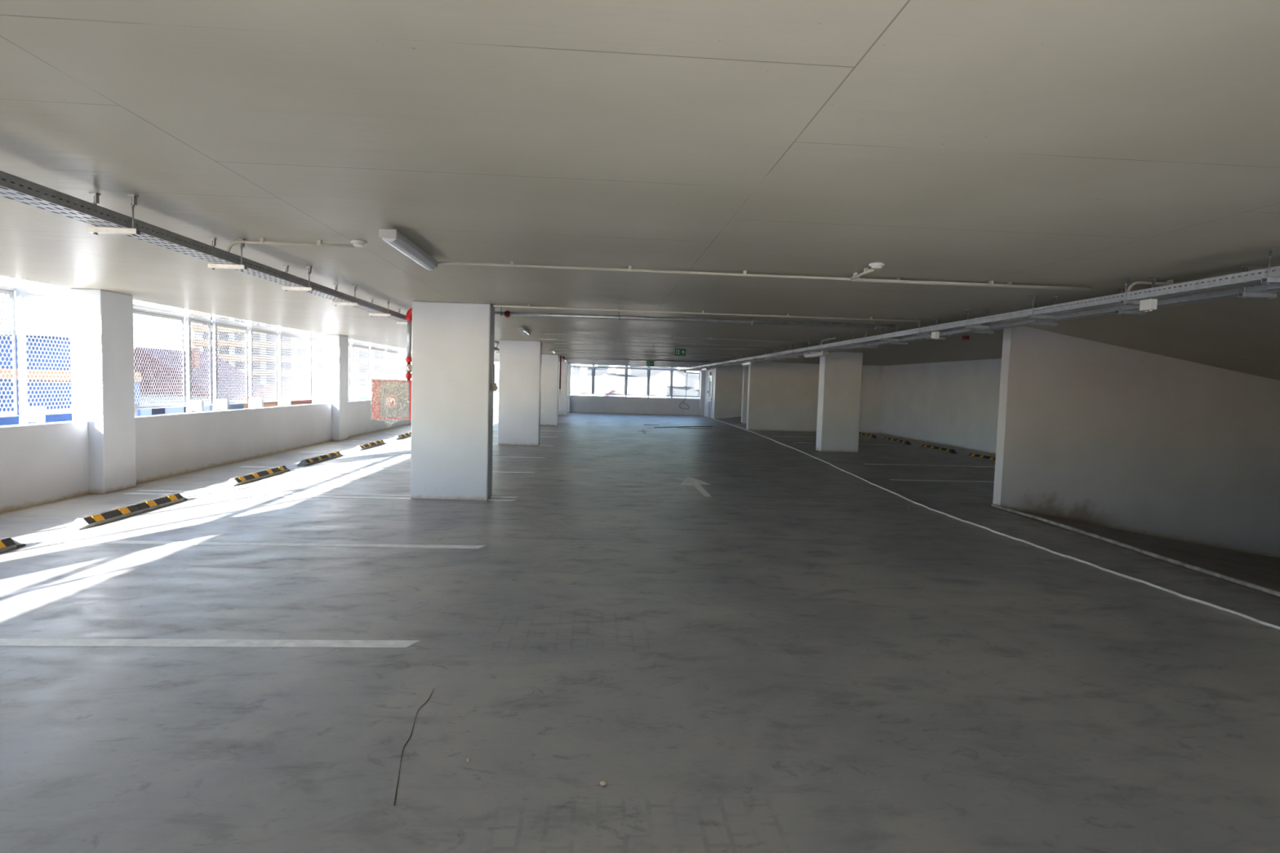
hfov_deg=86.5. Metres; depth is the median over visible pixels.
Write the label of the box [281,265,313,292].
hanger
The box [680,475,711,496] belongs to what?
painted arrow
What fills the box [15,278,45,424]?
post
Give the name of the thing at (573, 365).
screen
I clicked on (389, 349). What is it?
screen
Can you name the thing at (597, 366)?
screen
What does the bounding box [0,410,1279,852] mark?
floor
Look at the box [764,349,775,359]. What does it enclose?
hanger
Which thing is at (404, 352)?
screen
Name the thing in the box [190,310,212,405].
screen
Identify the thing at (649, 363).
exit sign
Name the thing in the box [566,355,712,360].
conduit
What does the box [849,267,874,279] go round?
conduit
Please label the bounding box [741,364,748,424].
wall
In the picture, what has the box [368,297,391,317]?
hanger
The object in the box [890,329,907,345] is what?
hanger
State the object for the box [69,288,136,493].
window column
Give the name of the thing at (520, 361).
concrete column
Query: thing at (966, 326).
hanger
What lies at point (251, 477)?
wheel stop
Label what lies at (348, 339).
screen
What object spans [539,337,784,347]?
conduit
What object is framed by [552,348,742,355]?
conduit
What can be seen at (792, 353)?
hanger
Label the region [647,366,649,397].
post
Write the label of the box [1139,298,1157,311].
junction box
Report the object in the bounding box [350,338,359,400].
post
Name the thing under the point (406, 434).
wheel stop
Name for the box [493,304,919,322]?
conduit
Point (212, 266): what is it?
hanger
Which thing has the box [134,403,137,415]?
post
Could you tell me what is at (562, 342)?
conduit
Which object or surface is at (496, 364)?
hillside
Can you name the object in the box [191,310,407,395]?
apartment block
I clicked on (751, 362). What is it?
light
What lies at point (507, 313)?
pipe
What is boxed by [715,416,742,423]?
floor
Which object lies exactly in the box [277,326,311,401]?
screen
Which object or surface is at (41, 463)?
wall
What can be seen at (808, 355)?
diffuser
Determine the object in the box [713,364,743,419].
wall
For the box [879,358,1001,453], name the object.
wall
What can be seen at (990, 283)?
conduit
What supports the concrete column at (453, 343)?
on the floor at (793, 656)
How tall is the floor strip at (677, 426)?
0.020 m
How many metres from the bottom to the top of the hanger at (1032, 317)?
0.249 m
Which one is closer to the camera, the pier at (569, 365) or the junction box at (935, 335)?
the junction box at (935, 335)
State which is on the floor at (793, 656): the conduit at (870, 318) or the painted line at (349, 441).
the painted line at (349, 441)
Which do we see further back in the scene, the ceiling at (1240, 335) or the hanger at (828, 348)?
the hanger at (828, 348)
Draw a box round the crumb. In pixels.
[600,780,606,786]
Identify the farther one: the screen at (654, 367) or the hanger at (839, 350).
the screen at (654, 367)
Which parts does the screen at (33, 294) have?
rail, rail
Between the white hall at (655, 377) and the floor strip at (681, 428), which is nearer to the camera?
the floor strip at (681, 428)
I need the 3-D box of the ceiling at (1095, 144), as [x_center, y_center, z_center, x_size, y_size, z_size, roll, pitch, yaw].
[1.349,-2.227,17.113,18.900,0.300,44.600,1,4,-4]
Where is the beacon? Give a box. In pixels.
[961,335,968,339]
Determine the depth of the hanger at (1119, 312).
6.58 m
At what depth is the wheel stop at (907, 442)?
23.01 m
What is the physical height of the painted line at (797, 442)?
0.003 m
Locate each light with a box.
[378,228,437,270]
[517,326,530,336]
[548,348,555,354]
[741,360,754,365]
[804,350,828,358]
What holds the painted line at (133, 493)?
on the floor at (793, 656)
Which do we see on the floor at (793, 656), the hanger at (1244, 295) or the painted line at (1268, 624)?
the painted line at (1268, 624)
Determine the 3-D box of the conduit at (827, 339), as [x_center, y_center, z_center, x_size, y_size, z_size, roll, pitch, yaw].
[3.817,-1.717,13.794,0.026,0.166,0.812,1,4,-4]
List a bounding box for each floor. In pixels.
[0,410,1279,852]
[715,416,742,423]
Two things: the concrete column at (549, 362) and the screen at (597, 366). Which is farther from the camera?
the screen at (597, 366)
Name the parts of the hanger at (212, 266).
threaded rod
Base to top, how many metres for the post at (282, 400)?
2.713 m
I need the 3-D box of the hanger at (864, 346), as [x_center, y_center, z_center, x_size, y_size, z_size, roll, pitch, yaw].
[4.363,-1.605,12.916,0.280,0.249,0.042,1,4,-4]
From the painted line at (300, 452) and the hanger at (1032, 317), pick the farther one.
the painted line at (300, 452)
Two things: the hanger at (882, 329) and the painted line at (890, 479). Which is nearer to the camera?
the hanger at (882, 329)
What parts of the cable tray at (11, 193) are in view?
rail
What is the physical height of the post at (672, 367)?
2.713 m
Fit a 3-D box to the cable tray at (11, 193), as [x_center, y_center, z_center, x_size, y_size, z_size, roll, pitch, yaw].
[-4.173,-2.212,19.399,0.182,0.072,38.250,1,4,-4]
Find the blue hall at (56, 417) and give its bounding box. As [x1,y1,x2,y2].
[0,330,141,426]
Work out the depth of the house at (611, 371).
261.99 m
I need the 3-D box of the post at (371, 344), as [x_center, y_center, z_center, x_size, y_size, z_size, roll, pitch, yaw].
[-8.535,-1.847,21.801,0.265,2.713,0.070,1,4,-4]
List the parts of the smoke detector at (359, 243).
plate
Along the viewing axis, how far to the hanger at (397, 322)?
10.47 m
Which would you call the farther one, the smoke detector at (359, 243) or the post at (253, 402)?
the post at (253, 402)
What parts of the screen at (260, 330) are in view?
rail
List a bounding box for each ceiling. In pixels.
[0,0,1279,368]
[1025,292,1279,380]
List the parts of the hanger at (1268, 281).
threaded rod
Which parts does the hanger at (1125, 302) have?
threaded rod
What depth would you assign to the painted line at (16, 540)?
6.78 m
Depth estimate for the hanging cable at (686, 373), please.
38.80 m
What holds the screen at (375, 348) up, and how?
attached to the post at (386, 346)
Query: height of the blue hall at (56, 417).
7.150 m
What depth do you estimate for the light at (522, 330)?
13.27 m
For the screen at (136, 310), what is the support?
attached to the post at (135, 404)
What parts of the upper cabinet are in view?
glass panel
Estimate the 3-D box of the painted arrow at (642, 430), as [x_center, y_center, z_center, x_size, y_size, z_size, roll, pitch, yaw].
[0.129,0.186,24.754,0.540,0.003,2.330,1,4,-4]
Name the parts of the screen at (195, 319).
rail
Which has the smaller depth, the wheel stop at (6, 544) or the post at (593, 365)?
the wheel stop at (6, 544)
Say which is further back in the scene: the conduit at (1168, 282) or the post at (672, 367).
the post at (672, 367)
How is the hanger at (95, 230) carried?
hanging from the ceiling at (1095, 144)
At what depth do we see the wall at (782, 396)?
27.56 m
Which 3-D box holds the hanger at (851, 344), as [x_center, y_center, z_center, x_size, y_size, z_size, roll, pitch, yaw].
[3.954,-1.577,12.259,0.300,0.249,0.042,1,4,-4]
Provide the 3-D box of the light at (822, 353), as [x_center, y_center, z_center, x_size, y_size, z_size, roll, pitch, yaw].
[3.811,-1.565,14.751,0.124,0.120,1.290,1,4,-4]
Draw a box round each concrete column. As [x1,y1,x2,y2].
[410,301,494,500]
[497,340,542,445]
[540,354,559,426]
[558,361,568,415]
[815,351,862,452]
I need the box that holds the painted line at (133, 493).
[125,492,516,501]
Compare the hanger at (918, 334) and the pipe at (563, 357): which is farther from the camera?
the pipe at (563, 357)
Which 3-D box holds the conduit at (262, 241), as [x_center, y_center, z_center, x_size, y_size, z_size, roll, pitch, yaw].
[-2.775,-1.392,5.370,1.010,0.170,0.041,2,4,-2]
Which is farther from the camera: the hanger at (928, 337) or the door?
the door
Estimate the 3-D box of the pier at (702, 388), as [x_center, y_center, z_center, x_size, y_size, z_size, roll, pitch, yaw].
[3.614,-1.990,39.335,0.256,2.763,0.350,1,4,-4]
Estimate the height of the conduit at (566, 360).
0.047 m
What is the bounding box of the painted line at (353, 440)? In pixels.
[352,440,552,445]
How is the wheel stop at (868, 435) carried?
on the floor at (793, 656)
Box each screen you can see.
[0,275,18,417]
[24,280,71,414]
[133,299,186,409]
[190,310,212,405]
[211,315,248,404]
[248,321,277,403]
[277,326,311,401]
[348,338,350,397]
[353,340,368,396]
[368,342,385,392]
[387,346,398,380]
[397,347,407,380]
[570,364,592,394]
[593,364,626,395]
[626,365,648,395]
[648,366,671,396]
[671,367,700,397]
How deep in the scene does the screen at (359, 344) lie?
21.11 m
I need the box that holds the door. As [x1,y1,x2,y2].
[707,375,712,418]
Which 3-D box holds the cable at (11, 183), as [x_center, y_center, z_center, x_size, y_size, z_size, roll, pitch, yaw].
[-4.107,-2.195,19.404,0.034,0.032,38.050,1,4,-4]
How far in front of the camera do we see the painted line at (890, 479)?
13.29 m
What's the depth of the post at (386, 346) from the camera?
23.42 m
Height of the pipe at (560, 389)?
1.423 m
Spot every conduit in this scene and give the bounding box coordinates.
[226,237,354,252]
[437,261,1091,289]
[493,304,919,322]
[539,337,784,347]
[541,332,810,342]
[544,342,768,351]
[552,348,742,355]
[555,351,732,357]
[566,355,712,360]
[566,360,696,364]
[574,362,686,366]
[630,355,722,359]
[821,337,835,344]
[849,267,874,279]
[852,277,1075,290]
[1126,280,1253,295]
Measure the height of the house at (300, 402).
5.400 m
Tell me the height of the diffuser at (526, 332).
0.055 m
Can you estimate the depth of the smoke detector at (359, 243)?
5.33 m
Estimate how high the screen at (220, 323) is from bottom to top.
2.115 m
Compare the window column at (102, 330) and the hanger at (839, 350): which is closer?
the window column at (102, 330)
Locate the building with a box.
[133,346,265,415]
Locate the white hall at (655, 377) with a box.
[570,375,666,397]
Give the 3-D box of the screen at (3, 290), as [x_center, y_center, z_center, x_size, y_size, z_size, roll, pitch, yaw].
[-7.790,-1.131,7.692,0.030,2.115,1.710,1,4,-4]
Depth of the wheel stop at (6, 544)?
6.30 m
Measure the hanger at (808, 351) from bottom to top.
0.249 m
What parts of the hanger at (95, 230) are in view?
threaded rod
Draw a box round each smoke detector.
[350,240,367,247]
[868,262,884,269]
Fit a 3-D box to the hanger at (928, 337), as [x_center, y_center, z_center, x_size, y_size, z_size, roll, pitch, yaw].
[4.524,-1.445,10.386,0.280,0.249,0.042,1,4,-4]
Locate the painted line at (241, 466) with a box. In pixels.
[240,466,535,473]
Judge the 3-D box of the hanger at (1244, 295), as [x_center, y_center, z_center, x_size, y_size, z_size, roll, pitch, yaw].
[4.845,-1.125,5.327,0.280,0.249,0.042,1,4,-4]
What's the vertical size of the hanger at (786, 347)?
0.249 m
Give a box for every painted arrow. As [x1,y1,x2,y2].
[637,429,649,434]
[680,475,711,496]
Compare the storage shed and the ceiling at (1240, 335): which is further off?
the storage shed
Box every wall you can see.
[0,399,411,513]
[493,392,699,415]
[703,368,715,418]
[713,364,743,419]
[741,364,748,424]
[746,361,882,433]
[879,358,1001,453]
[992,326,1279,558]
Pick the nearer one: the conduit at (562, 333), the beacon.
the beacon
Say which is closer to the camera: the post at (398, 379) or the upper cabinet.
the upper cabinet
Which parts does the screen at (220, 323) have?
rail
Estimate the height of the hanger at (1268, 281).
0.249 m
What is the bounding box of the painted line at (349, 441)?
[349,440,552,446]
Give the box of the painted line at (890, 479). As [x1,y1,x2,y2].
[889,479,994,482]
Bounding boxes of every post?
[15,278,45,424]
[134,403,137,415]
[185,309,204,412]
[212,314,229,410]
[248,320,262,408]
[277,325,291,405]
[311,332,324,403]
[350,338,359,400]
[368,342,372,399]
[385,345,387,379]
[397,347,399,380]
[591,364,594,395]
[625,365,626,396]
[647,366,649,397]
[671,367,672,398]
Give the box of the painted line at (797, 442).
[796,442,902,445]
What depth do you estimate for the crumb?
2.88 m
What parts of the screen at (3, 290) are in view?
rail, rail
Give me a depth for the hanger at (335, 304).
7.94 m
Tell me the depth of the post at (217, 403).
12.91 m
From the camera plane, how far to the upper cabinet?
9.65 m
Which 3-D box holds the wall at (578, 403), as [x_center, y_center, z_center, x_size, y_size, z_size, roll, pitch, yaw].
[-2.838,-0.778,39.178,13.086,1.985,0.200,1,4,-4]
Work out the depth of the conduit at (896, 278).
6.37 m
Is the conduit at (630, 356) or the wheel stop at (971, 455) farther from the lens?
the conduit at (630, 356)
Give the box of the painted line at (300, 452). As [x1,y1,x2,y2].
[300,452,546,457]
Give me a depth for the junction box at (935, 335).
9.37 m
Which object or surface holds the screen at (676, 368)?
attached to the post at (672, 367)
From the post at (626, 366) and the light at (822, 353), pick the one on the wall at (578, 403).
the post at (626, 366)
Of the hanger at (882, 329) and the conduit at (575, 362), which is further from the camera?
the conduit at (575, 362)
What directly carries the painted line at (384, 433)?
on the floor at (793, 656)
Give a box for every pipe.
[398,307,896,380]
[559,355,561,391]
[559,355,710,363]
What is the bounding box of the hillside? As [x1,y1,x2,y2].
[493,361,699,399]
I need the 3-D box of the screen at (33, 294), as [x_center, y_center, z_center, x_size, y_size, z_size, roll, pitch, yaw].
[-7.900,-1.241,9.435,0.030,2.115,1.710,1,4,-4]
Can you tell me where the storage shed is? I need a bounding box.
[348,396,372,400]
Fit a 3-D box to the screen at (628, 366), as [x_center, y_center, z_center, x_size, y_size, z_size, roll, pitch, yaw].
[-0.149,-2.866,39.618,1.260,2.115,0.030,1,4,-4]
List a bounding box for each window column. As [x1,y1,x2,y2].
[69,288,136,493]
[323,333,348,441]
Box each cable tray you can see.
[0,170,499,352]
[677,266,1279,370]
[685,283,1279,371]
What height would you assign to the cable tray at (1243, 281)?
0.072 m
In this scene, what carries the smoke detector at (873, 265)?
attached to the ceiling at (1095, 144)
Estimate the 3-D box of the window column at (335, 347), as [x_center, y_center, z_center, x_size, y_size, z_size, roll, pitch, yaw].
[-8.017,-1.019,17.936,0.403,2.763,0.646,1,4,-4]
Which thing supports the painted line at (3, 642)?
on the floor at (793, 656)
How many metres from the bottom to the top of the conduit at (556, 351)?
0.047 m
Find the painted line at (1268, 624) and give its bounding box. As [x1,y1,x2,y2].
[713,418,1279,630]
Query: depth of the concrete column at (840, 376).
18.79 m
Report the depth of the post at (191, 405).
12.07 m
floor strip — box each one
[653,426,691,427]
[680,427,711,428]
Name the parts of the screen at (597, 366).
rail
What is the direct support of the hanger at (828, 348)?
hanging from the ceiling at (1095, 144)
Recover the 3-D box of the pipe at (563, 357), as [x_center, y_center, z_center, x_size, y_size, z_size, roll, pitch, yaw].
[-0.770,-2.671,26.975,7.170,0.146,0.084,1,4,-4]
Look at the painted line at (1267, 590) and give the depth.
7.29 m
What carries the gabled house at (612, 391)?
on the ground
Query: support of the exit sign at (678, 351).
hanging from the ceiling at (1095, 144)
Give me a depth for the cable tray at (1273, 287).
7.01 m
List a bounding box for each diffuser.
[518,329,529,336]
[804,353,826,358]
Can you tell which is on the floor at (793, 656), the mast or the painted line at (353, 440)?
the painted line at (353, 440)
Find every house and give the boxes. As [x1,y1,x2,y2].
[235,377,360,408]
[604,389,623,396]
[608,365,616,373]
[616,365,630,374]
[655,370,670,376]
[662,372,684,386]
[694,380,698,389]
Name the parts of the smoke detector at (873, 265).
plate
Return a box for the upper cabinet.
[371,379,411,420]
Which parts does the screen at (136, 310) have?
rail, rail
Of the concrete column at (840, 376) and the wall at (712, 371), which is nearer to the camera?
the concrete column at (840, 376)
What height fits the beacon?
0.060 m
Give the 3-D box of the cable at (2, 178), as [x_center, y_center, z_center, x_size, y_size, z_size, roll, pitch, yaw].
[-4.125,-2.227,19.401,0.034,0.032,38.050,1,4,-4]
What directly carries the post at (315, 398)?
attached to the wall at (41, 463)
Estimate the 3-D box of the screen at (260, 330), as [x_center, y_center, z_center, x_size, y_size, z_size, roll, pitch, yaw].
[-8.246,-1.586,14.888,0.030,2.115,1.280,1,4,-4]
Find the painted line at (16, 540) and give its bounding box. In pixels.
[13,538,485,548]
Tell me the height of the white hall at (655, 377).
7.000 m
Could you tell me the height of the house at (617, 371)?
4.185 m
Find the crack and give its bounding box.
[393,688,434,805]
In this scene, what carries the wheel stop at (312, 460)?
on the floor at (793, 656)
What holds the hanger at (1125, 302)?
hanging from the ceiling at (1095, 144)
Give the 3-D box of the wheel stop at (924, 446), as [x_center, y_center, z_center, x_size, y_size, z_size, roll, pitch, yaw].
[8.950,0.662,20.414,0.175,0.105,1.950,1,4,-4]
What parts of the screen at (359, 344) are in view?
rail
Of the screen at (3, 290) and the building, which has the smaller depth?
the screen at (3, 290)
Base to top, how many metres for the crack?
0.001 m
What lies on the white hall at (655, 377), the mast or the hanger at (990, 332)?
the mast
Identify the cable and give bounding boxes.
[0,186,403,319]
[1,177,494,348]
[7,182,498,350]
[679,373,689,408]
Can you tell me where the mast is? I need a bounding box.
[570,364,587,375]
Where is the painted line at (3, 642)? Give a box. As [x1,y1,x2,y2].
[0,638,420,647]
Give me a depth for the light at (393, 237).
5.11 m
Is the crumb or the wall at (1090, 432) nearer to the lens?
the crumb
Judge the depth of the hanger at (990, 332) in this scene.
9.11 m
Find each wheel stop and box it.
[0,537,26,552]
[64,493,187,530]
[222,465,289,486]
[297,451,342,466]
[353,440,385,450]
[392,431,411,439]
[858,431,877,438]
[883,437,911,444]
[920,444,957,453]
[967,453,995,462]
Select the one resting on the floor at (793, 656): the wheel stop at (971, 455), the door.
the wheel stop at (971, 455)
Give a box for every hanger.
[87,191,140,236]
[207,237,247,271]
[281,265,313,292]
[332,284,358,306]
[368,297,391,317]
[396,308,412,324]
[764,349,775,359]
[776,346,788,356]
[790,343,803,355]
[807,340,821,352]
[826,336,842,349]
[838,349,852,351]
[850,331,867,346]
[862,335,876,348]
[880,326,898,342]
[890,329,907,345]
[915,318,937,336]
[926,323,945,340]
[964,308,989,329]
[971,315,993,334]
[1028,295,1058,319]
[1031,303,1057,326]
[1115,288,1146,315]
[1120,276,1157,306]
[1237,266,1276,299]
[1261,247,1279,284]
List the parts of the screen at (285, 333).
rail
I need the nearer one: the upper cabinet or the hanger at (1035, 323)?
the hanger at (1035, 323)
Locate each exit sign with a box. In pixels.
[646,360,653,366]
[674,347,686,355]
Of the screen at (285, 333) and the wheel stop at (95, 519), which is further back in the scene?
the screen at (285, 333)
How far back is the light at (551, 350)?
21.66 m
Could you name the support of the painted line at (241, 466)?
on the floor at (793, 656)
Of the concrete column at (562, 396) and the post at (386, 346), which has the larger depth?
the concrete column at (562, 396)
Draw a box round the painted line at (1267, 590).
[991,503,1279,596]
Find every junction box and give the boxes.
[931,331,939,339]
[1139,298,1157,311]
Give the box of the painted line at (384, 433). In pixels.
[384,432,559,437]
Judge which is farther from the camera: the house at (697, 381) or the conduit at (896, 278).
the house at (697, 381)
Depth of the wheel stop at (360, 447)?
16.27 m
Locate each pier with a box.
[567,364,571,413]
[699,370,705,416]

